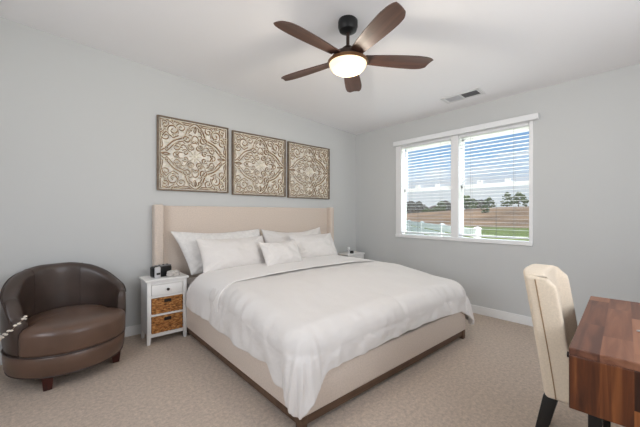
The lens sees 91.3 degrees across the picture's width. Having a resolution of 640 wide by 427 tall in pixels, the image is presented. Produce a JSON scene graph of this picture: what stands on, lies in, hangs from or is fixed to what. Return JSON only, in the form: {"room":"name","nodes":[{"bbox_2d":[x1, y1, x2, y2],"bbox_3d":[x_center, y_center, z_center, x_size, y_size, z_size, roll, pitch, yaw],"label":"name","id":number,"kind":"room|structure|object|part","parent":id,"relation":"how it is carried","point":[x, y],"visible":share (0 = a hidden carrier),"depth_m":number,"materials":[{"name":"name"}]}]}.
{"room":"bedroom","nodes":[
{"label":"bedroom","id":0,"kind":"room"},
{"bbox_2d":[0,17,355,352],"bbox_3d":[-1.455,-0.250,3.721,5.700,3.000,0.150,0,0,-41],"label":"wall","id":1,"kind":"structure","parent":0,"point":[78,122],"depth_m":3.03,"materials":[{"name":"grey paint"}]},
{"bbox_2d":[0,324,140,364],"bbox_3d":[-1.401,1.200,3.659,5.400,0.100,0.014,0,0,-41],"label":"baseboard","id":2,"kind":"structure","parent":1,"relation":"attached to","point":[136,329],"depth_m":3.19,"materials":[{"name":"white"}]},
{"bbox_2d":[157,114,228,192],"bbox_3d":[-1.439,-0.653,3.608,0.804,0.804,0.036,0,0,-41],"label":"carved panel","id":3,"kind":"object","parent":1,"relation":"attached to","point":[192,156],"visible":1,"depth_m":3.58,"materials":[{"name":"brown wood"}]},
{"bbox_2d":[232,130,285,196],"bbox_3d":[-0.795,-0.638,4.172,0.804,0.804,0.036,0,0,-41],"label":"carved panel","id":4,"kind":"object","parent":1,"relation":"attached to","point":[258,161],"visible":1,"depth_m":4.15,"materials":[{"name":"brown wood"}]},
{"bbox_2d":[287,141,329,198],"bbox_3d":[-0.157,-0.628,4.731,0.804,0.804,0.036,0,0,-41],"label":"carved panel","id":5,"kind":"object","parent":1,"relation":"attached to","point":[308,166],"visible":1,"depth_m":4.71,"materials":[{"name":"brown wood"}]},
{"bbox_2d":[0,313,623,426],"bbox_3d":[0.060,1.300,1.990,5.700,0.100,4.750,0,0,-41],"label":"floor","id":6,"kind":"structure","parent":0,"point":[491,376],"depth_m":2.16,"materials":[{"name":"carpet"}]},
{"bbox_2d":[0,262,125,391],"bbox_3d":[-2.034,0.843,2.538,0.789,0.815,0.786,0,0,-41],"label":"armchair","id":7,"kind":"object","parent":6,"relation":"on","point":[75,312],"visible":0.99,"depth_m":2.38,"materials":[{"name":"brown leather"}]},
{"bbox_2d":[0,316,26,340],"bbox_3d":[-2.202,0.825,2.204,0.245,0.184,0.116,0,0,4],"label":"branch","id":8,"kind":"object","parent":7,"relation":"hanging from","point":[24,317],"visible":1,"depth_m":2.17,"materials":[{"name":"beige"}]},
{"bbox_3d":[-1.937,1.198,2.226,0.067,0.105,0.067,0,0,-41],"label":"leg","id":9,"kind":"part","parent":7,"relation":"part of","materials":[{"name":"brown wood"}]},
{"bbox_2d":[18,304,124,357],"bbox_3d":[-1.963,0.890,2.523,0.657,0.220,0.671,0,0,-41],"label":"seat cushion","id":10,"kind":"object","parent":7,"relation":"on","point":[49,330],"depth_m":2.32,"materials":[{"name":"brown leather"}]},
{"bbox_3d":[-1.726,1.198,2.644,0.067,0.105,0.067,0,0,-41],"label":"leg","id":11,"kind":"part","parent":7,"relation":"part of","materials":[{"name":"brown wood"}]},
{"bbox_2d":[139,272,188,345],"bbox_3d":[-1.572,0.942,3.159,0.396,0.617,0.296,0,0,-41],"label":"nightstand","id":12,"kind":"object","parent":6,"relation":"on","point":[163,299],"visible":1,"depth_m":3.06,"materials":[{"name":"white paint"}]},
{"bbox_3d":[-1.778,0.952,3.147,0.034,0.597,0.034,0,0,-41],"label":"leg","id":13,"kind":"part","parent":12,"relation":"part of","materials":[{"name":"white paint"}]},
{"bbox_3d":[-1.706,0.909,3.057,0.014,0.512,0.197,0,0,-41],"label":"panel","id":14,"kind":"part","parent":12,"relation":"part of","materials":[{"name":"white paint"}]},
{"bbox_3d":[-1.626,0.952,2.973,0.034,0.597,0.034,0,0,-41],"label":"leg","id":15,"kind":"part","parent":12,"relation":"part of","materials":[{"name":"white paint"}]},
{"bbox_2d":[150,264,171,277],"bbox_3d":[-1.579,0.573,3.160,0.115,0.121,0.226,0,0,35],"label":"clock radio","id":16,"kind":"object","parent":12,"relation":"on","point":[157,271],"visible":0.92,"depth_m":3.10,"materials":[{"name":"black plastic"}]},
{"bbox_3d":[-1.592,0.579,3.068,0.028,0.108,0.055,0,0,35],"label":"panel","id":17,"kind":"part","parent":16,"relation":"part of","materials":[{"name":"silver metal"}]},
{"bbox_2d":[151,311,182,333],"bbox_3d":[-1.566,1.070,3.152,0.284,0.157,0.245,0,0,-41],"label":"wicker basket","id":18,"kind":"object","parent":12,"relation":"on","point":[167,322],"depth_m":3.06,"materials":[{"name":"brown wicker"}]},
{"bbox_2d":[151,294,182,314],"bbox_3d":[-1.566,0.891,3.152,0.284,0.150,0.245,0,0,-41],"label":"wicker basket","id":19,"kind":"object","parent":12,"relation":"on","point":[165,304],"depth_m":3.06,"materials":[{"name":"brown wicker"}]},
{"bbox_2d":[151,327,182,337],"bbox_3d":[-1.574,1.169,3.161,0.292,0.033,0.241,0,0,-41],"label":"shelf","id":20,"kind":"object","parent":12,"relation":"attached to","point":[175,329],"depth_m":3.06,"materials":[{"name":"white paint"}]},
{"bbox_2d":[151,309,182,316],"bbox_3d":[-1.574,0.979,3.161,0.292,0.019,0.241,0,0,-41],"label":"shelf","id":21,"kind":"object","parent":12,"relation":"attached to","point":[171,312],"depth_m":3.07,"materials":[{"name":"white paint"}]},
{"bbox_2d":[151,292,182,298],"bbox_3d":[-1.574,0.803,3.161,0.292,0.018,0.241,0,0,-41],"label":"shelf","id":22,"kind":"object","parent":12,"relation":"attached to","point":[166,295],"depth_m":3.07,"materials":[{"name":"white paint"}]},
{"bbox_2d":[151,278,182,284],"bbox_3d":[-1.574,0.669,3.161,0.292,0.032,0.241,0,0,-41],"label":"nightstand top","id":23,"kind":"object","parent":12,"relation":"attached to","point":[154,281],"depth_m":3.06,"materials":[{"name":"white paint"}]},
{"bbox_3d":[-1.498,0.740,3.075,0.284,0.103,0.018,0,0,-41],"label":"drawer","id":24,"kind":"part","parent":12,"relation":"part of","materials":[{"name":"white paint"}]},
{"bbox_2d":[166,270,179,276],"bbox_3d":[-1.473,0.599,3.147,0.136,0.069,0.083,0,0,-41],"label":"shell ornament","id":25,"kind":"object","parent":12,"relation":"on","point":[172,273],"visible":1,"depth_m":3.12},
{"bbox_3d":[-1.381,0.952,3.188,0.034,0.597,0.034,0,0,-41],"label":"leg","id":26,"kind":"part","parent":12,"relation":"part of","materials":[{"name":"white paint"}]},
{"bbox_2d":[152,204,464,426],"bbox_3d":[-0.071,0.578,3.314,2.572,1.345,2.281,0,0,-41],"label":"bed","id":27,"kind":"object","parent":6,"relation":"on","point":[342,383],"visible":0.38,"depth_m":2.80,"materials":[{"name":"beige fabric"}]},
{"bbox_2d":[187,277,196,289],"bbox_3d":[-0.092,0.882,3.333,1.950,0.335,2.098,0,0,-41],"label":"mattress","id":28,"kind":"object","parent":27,"relation":"on","point":[190,280],"visible":0.05,"depth_m":3.39,"materials":[{"name":"white fabric"}]},
{"bbox_2d":[171,229,259,274],"bbox_3d":[-1.107,0.416,3.576,1.063,0.454,0.254,0,0,-42],"label":"bed pillow","id":29,"kind":"object","parent":28,"relation":"on","point":[187,242],"visible":0.34,"depth_m":3.33,"materials":[{"name":"white fabric"}]},
{"bbox_2d":[186,255,373,320],"bbox_3d":[-0.283,0.746,3.547,2.168,0.395,0.755,0,0,-41],"label":"coverlet","id":30,"kind":"object","parent":28,"relation":"on","point":[197,297],"visible":0.69,"depth_m":2.99,"materials":[{"name":"white fabric"}]},
{"bbox_2d":[196,235,264,273],"bbox_3d":[-0.913,0.431,3.417,0.804,0.337,0.258,0,0,-45],"label":"bed pillow","id":31,"kind":"object","parent":30,"relation":"on","point":[216,254],"visible":0.91,"depth_m":3.28,"materials":[{"name":"white fabric"}]},
{"bbox_2d":[259,239,302,265],"bbox_3d":[-0.430,0.447,3.577,0.518,0.267,0.208,0,0,-44],"label":"bed pillow","id":32,"kind":"object","parent":30,"relation":"on","point":[286,251],"visible":0.91,"depth_m":3.49,"materials":[{"name":"white fabric"}]},
{"bbox_2d":[288,233,337,257],"bbox_3d":[-0.070,0.437,4.176,0.725,0.324,0.245,0,0,-38],"label":"bed pillow","id":33,"kind":"object","parent":30,"relation":"on","point":[320,244],"visible":0.85,"depth_m":4.09,"materials":[{"name":"white fabric"}]},
{"bbox_2d":[261,227,320,242],"bbox_3d":[-0.312,0.422,4.276,1.008,0.441,0.239,0,0,-43],"label":"bed pillow","id":34,"kind":"object","parent":28,"relation":"on","point":[269,236],"visible":0.16,"depth_m":4.10,"materials":[{"name":"white fabric"}]},
{"bbox_2d":[209,261,473,419],"bbox_3d":[0.317,0.859,2.936,2.301,0.573,1.327,0,0,-41],"label":"duvet","id":35,"kind":"object","parent":28,"relation":"on","point":[304,324],"visible":0.94,"depth_m":2.28,"materials":[{"name":"white fabric"}]},
{"bbox_3d":[-0.839,1.056,2.637,0.050,0.217,2.193,0,0,-41],"label":"rail","id":36,"kind":"part","parent":27,"relation":"part of","materials":[{"name":"beige fabric"}]},
{"bbox_3d":[-0.802,0.542,4.159,2.420,1.255,0.048,0,0,-41],"label":"headboard panel","id":37,"kind":"part","parent":27,"relation":"part of","materials":[{"name":"beige fabric"}]},
{"bbox_3d":[-0.106,1.205,1.805,0.050,0.090,0.050,0,0,-41],"label":"leg","id":38,"kind":"part","parent":27,"relation":"part of","materials":[{"name":"brown wood"}]},
{"bbox_3d":[0.661,1.056,2.473,2.090,0.217,0.050,0,0,-41],"label":"footboard","id":39,"kind":"part","parent":27,"relation":"part of","materials":[{"name":"beige fabric"}]},
{"bbox_3d":[1.424,1.205,3.145,0.050,0.090,0.050,0,0,-41],"label":"leg","id":40,"kind":"part","parent":27,"relation":"part of","materials":[{"name":"brown wood"}]},
{"bbox_2d":[338,251,364,258],"bbox_3d":[0.492,0.942,5.041,0.396,0.617,0.296,0,0,-41],"label":"nightstand","id":41,"kind":"object","parent":6,"relation":"on","point":[355,254],"visible":0.04,"depth_m":4.96,"materials":[{"name":"white paint"}]},
{"bbox_2d":[523,264,577,426],"bbox_3d":[1.386,0.772,1.573,0.585,0.955,0.439,0,0,44],"label":"dining chair","id":42,"kind":"object","parent":6,"relation":"on","point":[549,294],"visible":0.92,"depth_m":1.54,"materials":[{"name":"beige fabric"}]},
{"bbox_3d":[1.123,1.074,1.575,0.126,0.352,0.052,0,0,44],"label":"leg","id":43,"kind":"part","parent":42,"relation":"part of","materials":[{"name":"black wood"}]},
{"bbox_2d":[567,296,639,426],"bbox_3d":[1.456,0.870,1.318,0.579,0.760,1.000,0,0,44],"label":"desk","id":44,"kind":"object","parent":6,"relation":"on","point":[603,354],"visible":1,"depth_m":1.12,"materials":[{"name":"brown wood"}]},
{"bbox_3d":[1.012,0.981,1.150,0.040,0.538,0.040,0,0,44],"label":"leg","id":45,"kind":"part","parent":44,"relation":"part of","materials":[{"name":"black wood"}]},
{"bbox_3d":[1.123,0.616,0.963,0.560,0.196,0.026,0,0,44],"label":"panel","id":46,"kind":"part","parent":44,"relation":"part of","materials":[{"name":"brown wood"}]},
{"bbox_3d":[1.613,0.981,1.766,0.040,0.538,0.040,0,0,44],"label":"leg","id":47,"kind":"part","parent":44,"relation":"part of","materials":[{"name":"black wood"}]},
{"bbox_2d":[0,0,639,134],"bbox_3d":[0.060,-1.576,1.990,5.700,0.439,4.750,0,0,-41],"label":"ceiling","id":48,"kind":"structure","parent":0,"point":[500,48],"depth_m":2.73,"materials":[{"name":"white paint"}]},
{"bbox_2d":[274,2,432,91],"bbox_3d":[0.161,-1.296,2.415,1.240,0.418,1.298,0,0,-41],"label":"ceiling fan","id":49,"kind":"object","parent":48,"relation":"hanging from","point":[349,61],"visible":1,"depth_m":2.33,"materials":[{"name":"brown wood"}]},
{"bbox_3d":[-0.119,-1.208,2.669,0.543,0.014,0.152,0,11,34],"label":"blade","id":50,"kind":"part","parent":49,"relation":"part of","materials":[{"name":"brown wood"}]},
{"bbox_3d":[-0.072,-1.208,2.155,0.543,0.014,0.152,0,11,-45],"label":"blade","id":51,"kind":"part","parent":49,"relation":"part of","materials":[{"name":"brown wood"}]},
{"bbox_3d":[0.217,-1.127,2.440,0.290,0.080,0.290,0,0,-41],"label":"lamp shade","id":52,"kind":"part","parent":49,"relation":"part of","materials":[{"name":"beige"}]},
{"bbox_3d":[0.293,-1.208,2.840,0.152,0.014,0.543,-11,-2,11],"label":"blade","id":53,"kind":"part","parent":49,"relation":"part of","materials":[{"name":"brown wood"}]},
{"bbox_3d":[0.375,-1.208,2.066,0.152,0.014,0.543,12,-5,-22],"label":"blade","id":54,"kind":"part","parent":49,"relation":"part of","materials":[{"name":"brown wood"}]},
{"bbox_3d":[0.621,-1.208,2.486,0.543,0.014,0.152,0,-11,-6],"label":"blade","id":55,"kind":"part","parent":49,"relation":"part of","materials":[{"name":"brown wood"}]},
{"bbox_2d":[440,88,485,103],"bbox_3d":[1.679,-1.382,3.693,0.190,0.019,0.450,0,0,-41],"label":"ceiling vent","id":56,"kind":"object","parent":48,"relation":"in","point":[475,92],"visible":1,"depth_m":3.67,"materials":[{"name":"white metal"}]},
{"bbox_2d":[356,63,639,324],"bbox_3d":[2.197,-0.250,3.762,0.150,3.000,4.600,0,0,-41],"label":"wall","id":57,"kind":"structure","parent":0,"point":[586,133],"depth_m":3.31,"materials":[{"name":"grey paint"}]},
{"bbox_2d":[395,121,532,245],"bbox_3d":[1.809,-0.343,4.179,0.163,1.405,1.800,0,0,-41],"label":"window","id":58,"kind":"structure","parent":57,"relation":"in","point":[457,202],"depth_m":4.12,"materials":[{"name":"white plastic"}]},
{"bbox_2d":[402,137,450,234],"bbox_3d":[1.501,-0.364,4.465,0.060,1.307,0.763,0,0,-41],"label":"window blind","id":59,"kind":"object","parent":58,"relation":"attached to","point":[448,138],"visible":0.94,"depth_m":4.43,"materials":[{"name":"white plastic"}]},
{"bbox_3d":[1.504,0.280,4.467,0.048,0.018,0.763,0,0,-41],"label":"rail","id":60,"kind":"part","parent":59,"relation":"part of","materials":[{"name":"white plastic"}]},
{"bbox_3d":[1.556,-0.040,4.513,0.030,0.670,0.775,0,0,-41],"label":"sash","id":61,"kind":"part","parent":58,"relation":"part of","materials":[{"name":"white plastic"}]},
{"bbox_3d":[1.581,-0.667,4.534,0.030,0.675,0.775,0,0,-41],"label":"sash","id":62,"kind":"part","parent":58,"relation":"part of","materials":[{"name":"white plastic"}]},
{"bbox_3d":[1.794,0.337,4.166,0.124,0.047,1.800,0,0,-41],"label":"sill","id":63,"kind":"part","parent":58,"relation":"part of","materials":[{"name":"white plastic"}]},
{"bbox_2d":[393,113,538,146],"bbox_3d":[1.748,-1.055,4.086,0.058,0.066,1.870,0,0,-41],"label":"valance","id":64,"kind":"object","parent":58,"relation":"attached to","point":[535,116],"visible":1,"depth_m":3.89,"materials":[{"name":"white wood"}]},
{"bbox_2d":[459,122,528,238],"bbox_3d":[2.084,-0.364,3.799,0.060,1.307,0.782,0,0,-41],"label":"window blind","id":65,"kind":"object","parent":58,"relation":"attached to","point":[523,125],"visible":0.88,"depth_m":3.76,"materials":[{"name":"white plastic"}]},
{"bbox_3d":[1.908,-0.347,3.967,0.002,1.245,0.002,0,0,-41],"label":"ladder cord","id":66,"kind":"part","parent":65,"relation":"part of","materials":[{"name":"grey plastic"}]},
{"bbox_3d":[2.087,0.280,3.802,0.048,0.018,0.782,0,0,-41],"label":"rail","id":67,"kind":"part","parent":65,"relation":"part of","materials":[{"name":"white"}]},
{"bbox_3d":[2.227,-0.347,3.603,0.002,1.245,0.002,0,0,-41],"label":"ladder cord","id":68,"kind":"part","parent":65,"relation":"part of","materials":[{"name":"white fabric"}]},
{"bbox_3d":[2.138,-0.040,3.847,0.030,0.670,0.794,0,0,-41],"label":"sash","id":69,"kind":"part","parent":58,"relation":"part of","materials":[{"name":"white plastic"}]},
{"bbox_3d":[2.163,-0.667,3.869,0.030,0.675,0.794,0,0,-41],"label":"sash","id":70,"kind":"part","parent":58,"relation":"part of","materials":[{"name":"white plastic"}]},
{"bbox_2d":[471,304,532,326],"bbox_3d":[2.091,1.200,3.759,0.014,0.100,4.436,0,0,-41],"label":"baseboard","id":71,"kind":"structure","parent":57,"relation":"attached to","point":[521,319],"depth_m":3.68,"materials":[{"name":"white"}]},
{"label":"outside","id":72,"kind":"structure","parent":0,"visible":0},
{"bbox_2d":[405,224,528,240],"bbox_3d":[-3.036,1.750,55.399,59.700,0.200,160.000,0,0,-41],"label":"lawn","id":73,"kind":"structure","parent":72,"point":[498,231],"depth_m":27.18,"materials":[{"name":"green plant"}]},
{"bbox_2d":[406,220,481,237],"bbox_3d":[4.008,0.988,15.660,0.140,1.445,18.986,0,0,5],"label":"fence","id":74,"kind":"object","parent":73,"relation":"on","point":[443,228],"visible":0.13,"depth_m":9.44,"materials":[{"name":"white plastic"}]},
{"bbox_3d":[3.154,1.005,6.274,0.110,1.410,0.110,0,0,5],"label":"post","id":75,"kind":"part","parent":74,"relation":"part of","materials":[{"name":"white plastic"}]},
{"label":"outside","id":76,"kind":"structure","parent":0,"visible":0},
{"bbox_2d":[406,206,528,227],"bbox_3d":[48.094,-0.073,162.625,206.500,3.487,294.000,0,0,-41],"label":"field","id":77,"kind":"structure","parent":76,"point":[496,214],"depth_m":54.06,"materials":[{"name":"brown soil"}]},
{"bbox_2d":[406,201,414,212],"bbox_3d":[40.052,-2.651,136.793,7.836,5.827,8.569,0,0,-41],"label":"tree","id":78,"kind":"object","parent":77,"relation":"on","point":[408,206],"visible":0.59,"depth_m":135.57,"materials":[{"name":"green plant"}]},
{"bbox_2d":[410,201,427,212],"bbox_3d":[36.826,-2.167,116.064,6.844,5.046,6.822,0,0,-41],"label":"tree","id":79,"kind":"object","parent":77,"relation":"on","point":[418,206],"visible":0.84,"depth_m":114.55,"materials":[{"name":"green plant"}]},
{"bbox_2d":[430,207,438,211],"bbox_3d":[28.974,-0.988,79.434,2.378,1.300,2.160,0,0,-3],"label":"tree","id":80,"kind":"object","parent":77,"relation":"on","point":[433,209],"visible":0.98,"depth_m":78.92,"materials":[{"name":"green plant"}]},
{"bbox_2d":[435,201,445,210],"bbox_3d":[32.570,-1.948,84.419,2.872,2.931,3.329,0,0,14],"label":"tree","id":81,"kind":"object","parent":77,"relation":"on","point":[443,207],"visible":0.79,"depth_m":83.70,"materials":[{"name":"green plant"}]},
{"bbox_2d":[439,201,450,210],"bbox_3d":[41.672,-2.110,103.924,5.883,4.511,5.476,0,0,-41],"label":"tree","id":82,"kind":"object","parent":77,"relation":"on","point":[448,208],"visible":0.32,"depth_m":103.10,"materials":[{"name":"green plant"}]},
{"bbox_2d":[464,195,477,208],"bbox_3d":[35.508,-2.648,75.257,4.824,3.761,4.149,0,0,-41],"label":"tree","id":83,"kind":"object","parent":77,"relation":"on","point":[466,201],"visible":0.65,"depth_m":74.11,"materials":[{"name":"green plant"}]},
{"bbox_2d":[478,199,489,207],"bbox_3d":[43.308,-2.431,84.047,4.222,2.751,4.312,0,0,-41],"label":"tree","id":84,"kind":"object","parent":77,"relation":"on","point":[481,203],"visible":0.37,"depth_m":83.31,"materials":[{"name":"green plant"}]},
{"bbox_2d":[481,205,489,212],"bbox_3d":[31.051,-0.843,58.842,1.627,1.638,1.460,0,0,13],"label":"tree","id":85,"kind":"object","parent":77,"relation":"on","point":[483,206],"visible":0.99,"depth_m":58.54,"materials":[{"name":"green plant"}]},
{"bbox_2d":[484,197,495,207],"bbox_3d":[43.688,-2.825,80.753,2.913,3.150,2.879,0,0,-41],"label":"tree","id":86,"kind":"object","parent":77,"relation":"on","point":[488,199],"visible":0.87,"depth_m":80.37,"materials":[{"name":"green plant"}]},
{"bbox_2d":[500,192,512,206],"bbox_3d":[45.278,-3.381,75.915,2.635,3.782,2.606,0,0,-41],"label":"tree","id":87,"kind":"object","parent":77,"relation":"on","point":[508,195],"visible":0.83,"depth_m":75.58,"materials":[{"name":"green plant"}]},
{"bbox_2d":[511,192,528,206],"bbox_3d":[51.390,-3.643,80.916,4.213,4.044,4.359,0,0,-41],"label":"tree","id":88,"kind":"object","parent":77,"relation":"on","point":[523,200],"visible":0.84,"depth_m":80.28,"materials":[{"name":"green plant"}]}
]}

